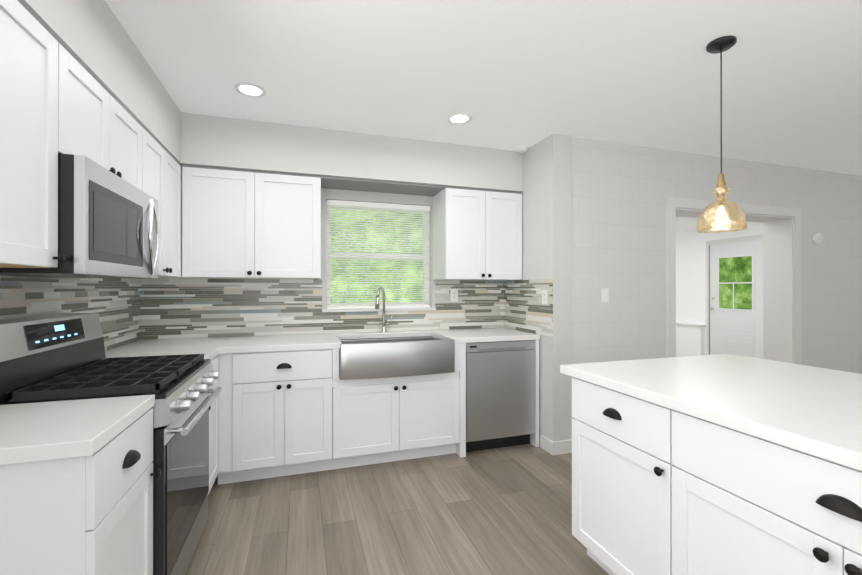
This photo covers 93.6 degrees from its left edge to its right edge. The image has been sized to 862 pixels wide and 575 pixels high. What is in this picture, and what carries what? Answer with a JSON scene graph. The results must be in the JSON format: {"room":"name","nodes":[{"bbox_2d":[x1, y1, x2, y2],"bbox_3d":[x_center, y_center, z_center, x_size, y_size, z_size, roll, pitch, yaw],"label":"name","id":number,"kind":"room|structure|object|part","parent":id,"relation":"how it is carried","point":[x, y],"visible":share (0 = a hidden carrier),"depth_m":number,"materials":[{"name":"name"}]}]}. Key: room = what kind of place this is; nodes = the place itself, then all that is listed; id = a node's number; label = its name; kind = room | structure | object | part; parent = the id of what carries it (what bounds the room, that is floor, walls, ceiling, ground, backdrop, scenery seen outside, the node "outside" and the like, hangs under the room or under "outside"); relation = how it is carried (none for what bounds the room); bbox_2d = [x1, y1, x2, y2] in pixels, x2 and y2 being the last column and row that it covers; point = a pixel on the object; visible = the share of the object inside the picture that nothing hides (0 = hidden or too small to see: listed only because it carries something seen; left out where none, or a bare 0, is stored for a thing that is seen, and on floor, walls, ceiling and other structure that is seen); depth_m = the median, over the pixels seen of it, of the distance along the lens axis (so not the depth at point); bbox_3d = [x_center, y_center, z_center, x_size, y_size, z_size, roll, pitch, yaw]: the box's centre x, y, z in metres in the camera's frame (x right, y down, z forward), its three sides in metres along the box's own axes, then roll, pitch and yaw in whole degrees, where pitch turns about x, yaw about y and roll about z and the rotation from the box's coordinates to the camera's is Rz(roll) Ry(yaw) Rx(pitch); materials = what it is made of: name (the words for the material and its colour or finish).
{"room":"kitchen","nodes":[
{"label":"kitchen","id":0,"kind":"room"},
{"bbox_2d":[185,444,608,574],"bbox_3d":[2.246,1.330,3.037,8.800,0.060,9.400,0,0,-18],"label":"floor","id":1,"kind":"structure","parent":0,"point":[502,511],"depth_m":2.25,"materials":[{"name":"brown wood"}]},
{"bbox_2d":[0,408,159,574],"bbox_3d":[-1.226,0.860,1.145,0.628,0.876,0.437,0,0,-18],"label":"base cabinet","id":2,"kind":"object","parent":1,"relation":"on","point":[87,515],"depth_m":1.03,"materials":[{"name":"white wood"}]},
{"bbox_2d":[0,394,154,464],"bbox_3d":[-1.220,0.402,1.135,0.633,0.040,0.462,0,0,-18],"label":"countertop","id":3,"kind":"structure","parent":2,"relation":"on","point":[41,431],"depth_m":1.13,"materials":[{"name":"white stone"}]},
{"bbox_2d":[0,313,221,574],"bbox_3d":[-1.357,0.712,1.735,0.718,1.172,0.762,0,0,-18],"label":"range","id":4,"kind":"object","parent":1,"relation":"on","point":[54,357],"visible":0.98,"depth_m":1.61,"materials":[{"name":"silver metal"}]},
{"bbox_2d":[160,354,223,494],"bbox_3d":[-1.595,0.862,2.295,0.628,0.876,0.445,0,0,-18],"label":"base cabinet","id":5,"kind":"object","parent":1,"relation":"on","point":[217,362],"depth_m":2.53,"materials":[{"name":"white wood"}]},
{"bbox_2d":[220,354,227,483],"bbox_3d":[-1.747,0.862,2.768,0.628,0.876,0.671,0,0,-18],"label":"base cabinet","id":6,"kind":"object","parent":1,"relation":"on","point":[224,393],"depth_m":2.61,"materials":[{"name":"white wood"}]},
{"bbox_2d":[105,344,219,359],"bbox_3d":[-1.584,0.404,2.271,0.633,0.040,0.392,0,0,-18],"label":"countertop","id":7,"kind":"structure","parent":6,"relation":"on","point":[213,350],"depth_m":2.43,"materials":[{"name":"white stone"}]},
{"bbox_2d":[228,349,343,482],"bbox_3d":[-1.049,0.863,3.014,0.691,0.876,0.628,0,0,-18],"label":"base cabinet","id":8,"kind":"object","parent":1,"relation":"on","point":[278,414],"depth_m":2.71,"materials":[{"name":"white wood"}]},
{"bbox_2d":[105,328,539,353],"bbox_3d":[-0.622,0.405,3.131,2.991,0.040,0.658,0,0,-18],"label":"countertop","id":9,"kind":"structure","parent":8,"relation":"on","point":[269,343],"depth_m":3.06,"materials":[{"name":"white stone"}]},
{"bbox_2d":[375,286,392,332],"bbox_3d":[-0.395,0.189,3.397,0.182,0.395,0.210,0,0,-18],"label":"faucet","id":10,"kind":"object","parent":9,"relation":"on","point":[377,301],"visible":1,"depth_m":3.46,"materials":[{"name":"silver metal"}]},
{"bbox_2d":[339,337,454,379],"bbox_3d":[-0.297,0.512,3.140,0.840,0.246,0.552,0,0,-18],"label":"farmhouse sink","id":11,"kind":"object","parent":9,"relation":"in","point":[380,358],"visible":0.83,"depth_m":2.88,"materials":[{"name":"silver metal"}]},
{"bbox_2d":[344,364,463,467],"bbox_3d":[-0.354,0.971,3.237,1.010,0.661,0.628,0,0,-18],"label":"base cabinet","id":12,"kind":"object","parent":1,"relation":"on","point":[390,419],"depth_m":2.97,"materials":[{"name":"white wood"}]},
{"bbox_2d":[466,340,534,451],"bbox_3d":[0.469,0.866,3.484,0.608,0.871,0.604,0,0,-18],"label":"dishwasher","id":13,"kind":"object","parent":1,"relation":"on","point":[500,394],"visible":0.83,"depth_m":3.20,"materials":[{"name":"silver metal"}]},
{"bbox_2d":[572,377,647,574],"bbox_3d":[1.172,0.861,1.784,0.851,0.876,0.611,0,0,-18],"label":"base cabinet","id":14,"kind":"object","parent":1,"relation":"on","point":[610,427],"depth_m":1.70,"materials":[{"name":"white wood"}]},
{"bbox_2d":[648,402,861,574],"bbox_3d":[1.392,0.859,1.099,0.851,0.876,1.072,0,0,-18],"label":"base cabinet","id":15,"kind":"object","parent":1,"relation":"on","point":[658,489],"depth_m":1.20,"materials":[{"name":"white wood"}]},
{"bbox_2d":[560,354,861,470],"bbox_3d":[1.572,0.402,0.974,1.145,0.040,2.540,0,0,-18],"label":"countertop","id":16,"kind":"structure","parent":15,"relation":"on","point":[814,411],"depth_m":1.46,"materials":[{"name":"white stone"}]},
{"bbox_2d":[0,0,800,454],"bbox_3d":[2.246,0.050,3.039,8.800,2.500,9.400,0,0,-18],"label":"wall","id":17,"kind":"structure","parent":0,"point":[94,40],"depth_m":3.20,"materials":[{"name":"white paint"}]},
{"bbox_2d":[0,0,67,267],"bbox_3d":[-1.353,-0.451,1.087,0.350,0.764,0.479,0,0,-18],"label":"upper cabinet","id":18,"kind":"object","parent":17,"relation":"attached to","point":[56,97],"depth_m":1.23,"materials":[{"name":"white wood"}]},
{"bbox_2d":[68,52,119,176],"bbox_3d":[-1.493,-0.647,1.526,0.350,0.370,0.438,0,0,-18],"label":"upper cabinet","id":19,"kind":"object","parent":17,"relation":"attached to","point":[93,114],"depth_m":1.60,"materials":[{"name":"white wood"}]},
{"bbox_2d":[0,153,158,278],"bbox_3d":[-1.488,-0.251,1.695,0.451,0.407,0.756,0,0,-18],"label":"over-the-range microwave","id":20,"kind":"object","parent":19,"relation":"attached to","point":[107,223],"visible":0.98,"depth_m":1.51,"materials":[{"name":"silver metal"}]},
{"bbox_2d":[120,105,147,193],"bbox_3d":[-1.591,-0.647,1.831,0.350,0.370,0.438,0,0,-18],"label":"upper cabinet","id":21,"kind":"object","parent":17,"relation":"attached to","point":[133,138],"depth_m":1.99,"materials":[{"name":"white wood"}]},
{"bbox_2d":[148,133,163,277],"bbox_3d":[-1.722,-0.451,2.237,0.350,0.760,0.413,0,0,-18],"label":"upper cabinet","id":22,"kind":"object","parent":17,"relation":"attached to","point":[155,151],"depth_m":2.35,"materials":[{"name":"white wood"}]},
{"bbox_2d":[164,150,191,277],"bbox_3d":[-1.785,-0.451,2.536,0.412,0.760,0.433,0,0,-18],"label":"upper cabinet","id":23,"kind":"object","parent":17,"relation":"attached to","point":[177,181],"depth_m":2.71,"materials":[{"name":"white wood"}]},
{"bbox_2d":[192,167,263,278],"bbox_3d":[-1.513,-0.452,2.982,0.542,0.756,0.411,0,0,-18],"label":"upper cabinet","id":24,"kind":"object","parent":17,"relation":"attached to","point":[228,206],"depth_m":2.86,"materials":[{"name":"white wood"}]},
{"bbox_2d":[264,173,320,278],"bbox_3d":[-1.130,-0.452,3.136,0.520,0.756,0.350,0,0,-18],"label":"upper cabinet","id":25,"kind":"object","parent":17,"relation":"attached to","point":[292,204],"depth_m":2.99,"materials":[{"name":"white wood"}]},
{"bbox_2d":[322,201,435,311],"bbox_3d":[-0.458,-0.271,3.611,1.000,0.955,0.180,0,0,-18],"label":"window","id":26,"kind":"structure","parent":17,"relation":"in","point":[388,304],"depth_m":3.62,"materials":[{"name":"white plastic"}]},
{"bbox_2d":[327,200,429,308],"bbox_3d":[-0.450,-0.281,3.585,0.920,0.926,0.054,0,0,-18],"label":"window blinds","id":27,"kind":"object","parent":26,"relation":"attached to","point":[366,206],"visible":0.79,"depth_m":3.58,"materials":[{"name":"white"}]},
{"bbox_2d":[450,289,457,301],"bbox_3d":[0.214,0.073,3.741,0.072,0.116,0.008,0,0,-18],"label":"electrical outlet","id":28,"kind":"object","parent":17,"relation":"attached to","point":[453,295],"visible":1,"depth_m":3.74,"materials":[{"name":"white plastic"}]},
{"bbox_2d":[433,188,495,279],"bbox_3d":[0.269,-0.451,3.585,0.419,0.756,0.350,0,0,-18],"label":"upper cabinet","id":29,"kind":"object","parent":17,"relation":"attached to","point":[464,221],"depth_m":3.44,"materials":[{"name":"white wood"}]},
{"bbox_2d":[496,192,521,279],"bbox_3d":[0.555,-0.451,3.677,0.419,0.756,0.350,0,0,-18],"label":"upper cabinet","id":30,"kind":"object","parent":17,"relation":"attached to","point":[508,205],"depth_m":3.54,"materials":[{"name":"white wood"}]},
{"bbox_2d":[542,290,547,303],"bbox_3d":[0.910,0.077,3.240,0.008,0.116,0.072,0,0,-18],"label":"electrical outlet","id":31,"kind":"object","parent":17,"relation":"attached to","point":[544,296],"visible":1,"depth_m":3.23,"materials":[{"name":"white plastic"}]},
{"bbox_3d":[3.002,0.263,5.900,5.612,2.085,4.012,0,0,-18],"label":"trim casing","id":32,"kind":"part","parent":17,"relation":"part of","materials":[{"name":"white paint"}]},
{"bbox_2d":[706,234,762,358],"bbox_3d":[4.935,0.246,6.579,0.110,2.120,1.020,0,0,-18],"label":"back door","id":33,"kind":"structure","parent":17,"relation":"in","point":[734,296],"depth_m":6.58,"materials":[{"name":"white paint"}]},
{"bbox_2d":[105,0,861,231],"bbox_3d":[2.276,-1.180,2.946,8.800,0.240,9.200,0,0,-18],"label":"ceiling","id":34,"kind":"structure","parent":0,"point":[510,75],"depth_m":2.23,"materials":[{"name":"white paint"}]},
{"bbox_2d":[234,82,265,96],"bbox_3d":[-1.094,-1.196,2.453,0.176,0.008,0.176,0,0,-18],"label":"recessed light","id":35,"kind":"object","parent":34,"relation":"in","point":[250,89],"visible":1,"depth_m":2.45,"materials":[{"name":"white plastic"}]},
{"bbox_2d":[447,113,471,123],"bbox_3d":[0.201,-1.195,2.868,0.176,0.008,0.176,0,0,-18],"label":"recessed light","id":36,"kind":"object","parent":34,"relation":"in","point":[459,118],"visible":1,"depth_m":2.87,"materials":[{"name":"white plastic"}]},
{"bbox_2d":[514,145,527,152],"bbox_3d":[0.774,-1.182,3.472,0.120,0.034,0.120,0,0,-18],"label":"smoke detector","id":37,"kind":"object","parent":34,"relation":"attached to","point":[521,149],"visible":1,"depth_m":3.43,"materials":[{"name":"white plastic"}]},
{"bbox_2d":[697,35,746,232],"bbox_3d":[1.427,-0.741,1.990,0.203,0.920,0.203,0,0,-18],"label":"pendant light","id":38,"kind":"object","parent":34,"relation":"hanging from","point":[720,45],"visible":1,"depth_m":1.98,"materials":[{"name":"gold glass"}]},
{"bbox_2d":[572,137,861,417],"bbox_3d":[3.653,0.052,4.170,5.430,2.500,0.265,0,0,-18],"label":"wall","id":39,"kind":"structure","parent":0,"point":[621,192],"depth_m":3.49,"materials":[{"name":"grey paint"}]},
{"bbox_2d":[601,288,608,302],"bbox_3d":[1.424,0.065,3.310,0.072,0.116,0.010,0,0,-18],"label":"switch plate","id":40,"kind":"object","parent":39,"relation":"attached to","point":[604,295],"visible":1,"depth_m":3.31,"materials":[{"name":"white plastic"}]},
{"bbox_2d":[813,233,823,244],"bbox_3d":[3.932,-0.493,4.103,0.120,0.120,0.032,0,0,-18],"label":"door chime","id":41,"kind":"object","parent":39,"relation":"attached to","point":[818,238],"visible":1,"depth_m":4.09,"materials":[{"name":"white plastic"}]},
{"label":"outside","id":42,"kind":"structure","parent":0,"visible":0},
{"bbox_2d":[330,209,421,302],"bbox_3d":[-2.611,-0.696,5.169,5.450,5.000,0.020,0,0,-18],"label":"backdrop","id":43,"kind":"structure","parent":42,"point":[374,261],"depth_m":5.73,"materials":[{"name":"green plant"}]}
]}

